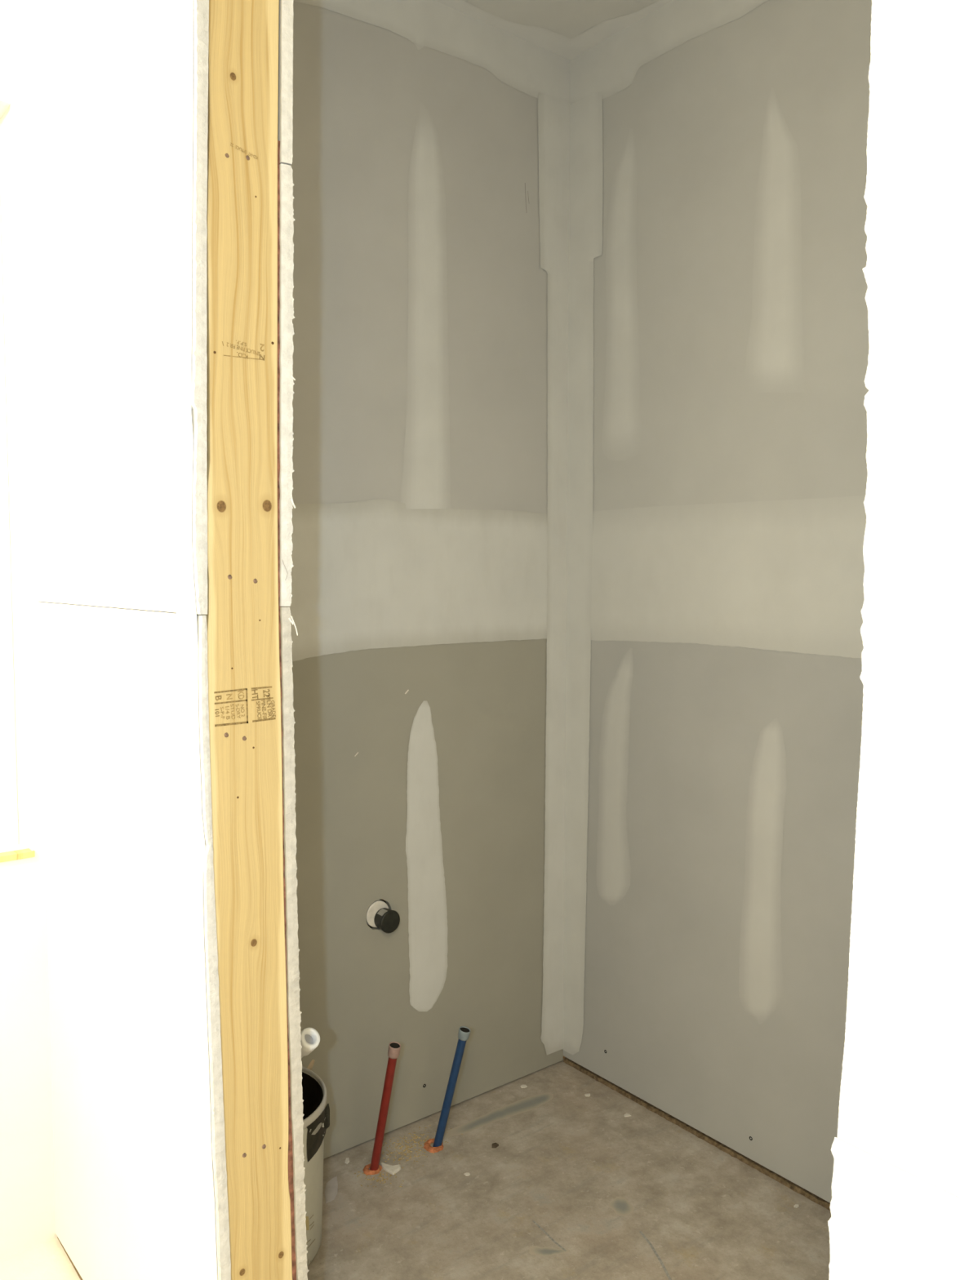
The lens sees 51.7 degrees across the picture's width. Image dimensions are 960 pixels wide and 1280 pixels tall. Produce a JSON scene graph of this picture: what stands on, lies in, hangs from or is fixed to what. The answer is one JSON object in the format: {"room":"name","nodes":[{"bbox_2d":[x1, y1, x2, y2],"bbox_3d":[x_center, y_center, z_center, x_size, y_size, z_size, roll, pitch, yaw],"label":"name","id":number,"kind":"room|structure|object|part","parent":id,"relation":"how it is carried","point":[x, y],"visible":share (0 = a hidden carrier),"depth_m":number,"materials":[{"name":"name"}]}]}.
{"room":"building under construction","nodes":[
{"label":"building under construction","id":0,"kind":"room"},
{"bbox_2d":[0,0,57,1259],"bbox_3d":[-1.785,-0.066,1.044,2.555,2.440,0.130,-3,5,-38],"label":"wall","id":1,"kind":"structure","parent":0,"point":[27,1196],"depth_m":1.77,"materials":[{"name":"white paint"}]},
{"bbox_2d":[0,205,35,862],"bbox_3d":[-1.438,-0.239,1.306,1.537,1.309,0.132,-3,5,-38],"label":"window","id":2,"kind":"structure","parent":1,"relation":"in","point":[9,828],"depth_m":1.81,"materials":[{"name":"white plastic"}]},
{"bbox_3d":[-0.887,-0.270,1.801,0.050,1.303,0.040,-3,5,-38],"label":"frame","id":3,"kind":"part","parent":2,"relation":"part of","materials":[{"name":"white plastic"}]},
{"bbox_2d":[22,0,309,1279],"bbox_3d":[-0.503,-0.022,1.513,0.159,2.585,0.741,-3,5,-38],"label":"wall","id":4,"kind":"structure","parent":0,"point":[158,133],"depth_m":1.29,"materials":[{"name":"white paint"}]},
{"bbox_3d":[-0.550,-0.680,1.434,0.037,1.262,0.738,-3,5,-38],"label":"drywall panel","id":5,"kind":"part","parent":4,"relation":"part of","materials":[{"name":"beige paper"}]},
{"bbox_3d":[-0.548,0.533,1.515,0.037,1.166,0.738,-3,5,-38],"label":"drywall panel","id":6,"kind":"part","parent":4,"relation":"part of","materials":[{"name":"beige paper"}]},
{"bbox_3d":[-0.434,0.533,1.543,0.036,1.184,0.641,-3,5,-38],"label":"drywall panel","id":7,"kind":"part","parent":4,"relation":"part of","materials":[{"name":"white paper"}]},
{"bbox_3d":[-0.431,-0.957,1.448,0.026,0.710,0.640,-3,5,-38],"label":"drywall panel","id":8,"kind":"part","parent":4,"relation":"part of","materials":[{"name":"grey paper"}]},
{"bbox_3d":[-0.437,-0.330,1.484,0.025,0.542,0.640,-3,5,-38],"label":"drywall panel","id":9,"kind":"part","parent":4,"relation":"part of","materials":[{"name":"grey paper"}]},
{"bbox_2d":[0,1058,831,1279],"bbox_3d":[-0.212,1.232,0.136,3.890,0.030,3.710,-3,5,-38],"label":"floor","id":10,"kind":"structure","parent":0,"point":[573,1187],"depth_m":1.93,"materials":[{"name":"grey concrete"}]},
{"bbox_2d":[302,1066,329,1266],"bbox_3d":[-0.417,0.968,1.801,0.277,0.283,0.277,-3,5,-38],"label":"bucket","id":11,"kind":"object","parent":10,"relation":"on","point":[316,1118],"visible":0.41,"depth_m":1.77,"materials":[{"name":"white plastic"}]},
{"bbox_2d":[305,1216,309,1230],"bbox_3d":[-0.303,1.024,1.740,0.001,0.032,0.010,2,4,28],"label":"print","id":12,"kind":"object","parent":11,"relation":"attached to","point":[307,1221],"depth_m":1.74},
{"bbox_2d":[300,1027,319,1057],"bbox_3d":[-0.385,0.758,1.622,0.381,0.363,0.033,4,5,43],"label":"pipe","id":13,"kind":"object","parent":11,"relation":"in","point":[310,1037],"visible":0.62,"depth_m":1.49,"materials":[{"name":"plastic"}]},
{"bbox_2d":[306,1059,314,1070],"bbox_3d":[-0.375,0.926,1.909,0.138,0.198,0.010,-4,5,-45],"label":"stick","id":14,"kind":"object","parent":11,"relation":"in","point":[312,1063],"visible":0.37,"depth_m":1.94,"materials":[{"name":"brown wood"}]},
{"bbox_2d":[311,1122,321,1134],"bbox_3d":[-0.288,0.865,1.754,0.002,0.011,0.042,1,4,17],"label":"print","id":15,"kind":"object","parent":11,"relation":"attached to","point":[316,1126],"depth_m":1.75},
{"bbox_2d":[324,1176,337,1203],"bbox_3d":[-0.297,1.097,1.980,0.025,0.001,0.086,0,4,-6],"label":"scrap","id":16,"kind":"object","parent":10,"relation":"on","point":[331,1186],"visible":1,"depth_m":1.98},
{"bbox_2d":[344,1157,349,1164],"bbox_3d":[-0.277,1.090,2.076,0.009,0.003,0.021,0,4,2],"label":"chip","id":17,"kind":"object","parent":10,"relation":"on","point":[347,1160],"visible":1,"depth_m":2.07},
{"bbox_2d":[363,1041,400,1175],"bbox_3d":[-0.201,0.954,2.019,0.091,0.286,0.039,3,5,39],"label":"pipe","id":18,"kind":"object","parent":10,"relation":"on","point":[394,1047],"visible":1,"depth_m":2.01,"materials":[{"name":"plastic"}]},
{"bbox_2d":[381,1162,400,1174],"bbox_3d":[-0.187,1.091,2.046,0.045,0.005,0.032,1,4,10],"label":"chip","id":19,"kind":"object","parent":10,"relation":"on","point":[393,1170],"visible":1,"depth_m":2.04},
{"bbox_2d":[354,1124,462,1190],"bbox_3d":[-0.165,1.089,2.105,0.139,0.002,0.270,2,4,32],"label":"sawdust","id":20,"kind":"object","parent":10,"relation":"on","point":[416,1136],"visible":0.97,"depth_m":2.11},
{"bbox_2d":[423,1026,470,1152],"bbox_3d":[-0.073,0.954,2.108,0.105,0.275,0.047,2,4,29],"label":"pipe","id":21,"kind":"object","parent":10,"relation":"on","point":[464,1033],"visible":1,"depth_m":2.10,"materials":[{"name":"plastic"}]},
{"bbox_2d":[492,1142,498,1147],"bbox_3d":[0.031,1.087,2.131,0.017,0.004,0.014,-3,5,-38],"label":"crumb","id":22,"kind":"object","parent":10,"relation":"on","point":[494,1144],"visible":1,"depth_m":2.13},
{"bbox_2d":[288,0,569,1159],"bbox_3d":[-0.227,-0.135,2.141,1.317,2.440,0.108,-3,5,-38],"label":"wall","id":23,"kind":"structure","parent":0,"point":[429,166],"depth_m":2.16,"materials":[{"name":"grey paint"}]},
{"bbox_2d":[373,907,399,933],"bbox_3d":[-0.200,0.601,2.128,0.049,0.049,0.030,-3,5,-38],"label":"stub","id":24,"kind":"object","parent":23,"relation":"attached to","point":[387,920],"visible":1,"depth_m":2.12,"materials":[{"name":"black plastic"}]},
{"bbox_3d":[-0.213,-0.741,2.054,1.077,1.219,0.013,-3,5,-38],"label":"drywall panel","id":25,"kind":"part","parent":23,"relation":"part of","materials":[{"name":"grey paper"}]},
{"bbox_3d":[-0.215,0.475,2.133,1.077,1.214,0.013,-3,5,-38],"label":"drywall panel","id":26,"kind":"part","parent":23,"relation":"part of","materials":[{"name":"grey paper"}]},
{"bbox_2d":[435,0,673,60],"bbox_3d":[-0.208,-1.232,-0.023,3.890,0.031,3.710,-3,5,-38],"label":"ceiling","id":27,"kind":"structure","parent":0,"point":[567,29],"depth_m":2.16,"materials":[{"name":"paint"}]},
{"bbox_2d":[562,0,871,1210],"bbox_3d":[1.280,-0.069,1.161,0.108,2.440,3.490,-3,5,-38],"label":"wall","id":28,"kind":"structure","parent":0,"point":[718,345],"depth_m":2.06,"materials":[{"name":"paint"}]},
{"bbox_3d":[0.974,0.511,1.512,0.013,1.203,2.440,-3,5,-38],"label":"drywall panel","id":29,"kind":"part","parent":28,"relation":"part of","materials":[{"name":"paper"}]},
{"bbox_3d":[0.976,-0.699,1.434,0.013,1.219,2.440,-3,5,-38],"label":"drywall panel","id":30,"kind":"part","parent":28,"relation":"part of","materials":[{"name":"paper"}]},
{"bbox_2d":[827,0,959,1279],"bbox_3d":[1.190,-0.015,0.323,0.117,2.440,2.287,-3,5,-38],"label":"wall","id":31,"kind":"structure","parent":0,"point":[895,1206],"depth_m":1.12,"materials":[{"name":"paint"}]},
{"bbox_3d":[1.148,0.934,0.352,0.013,0.531,2.287,-3,5,-38],"label":"drywall panel","id":32,"kind":"part","parent":31,"relation":"part of","materials":[{"name":"white paint"}]}
]}

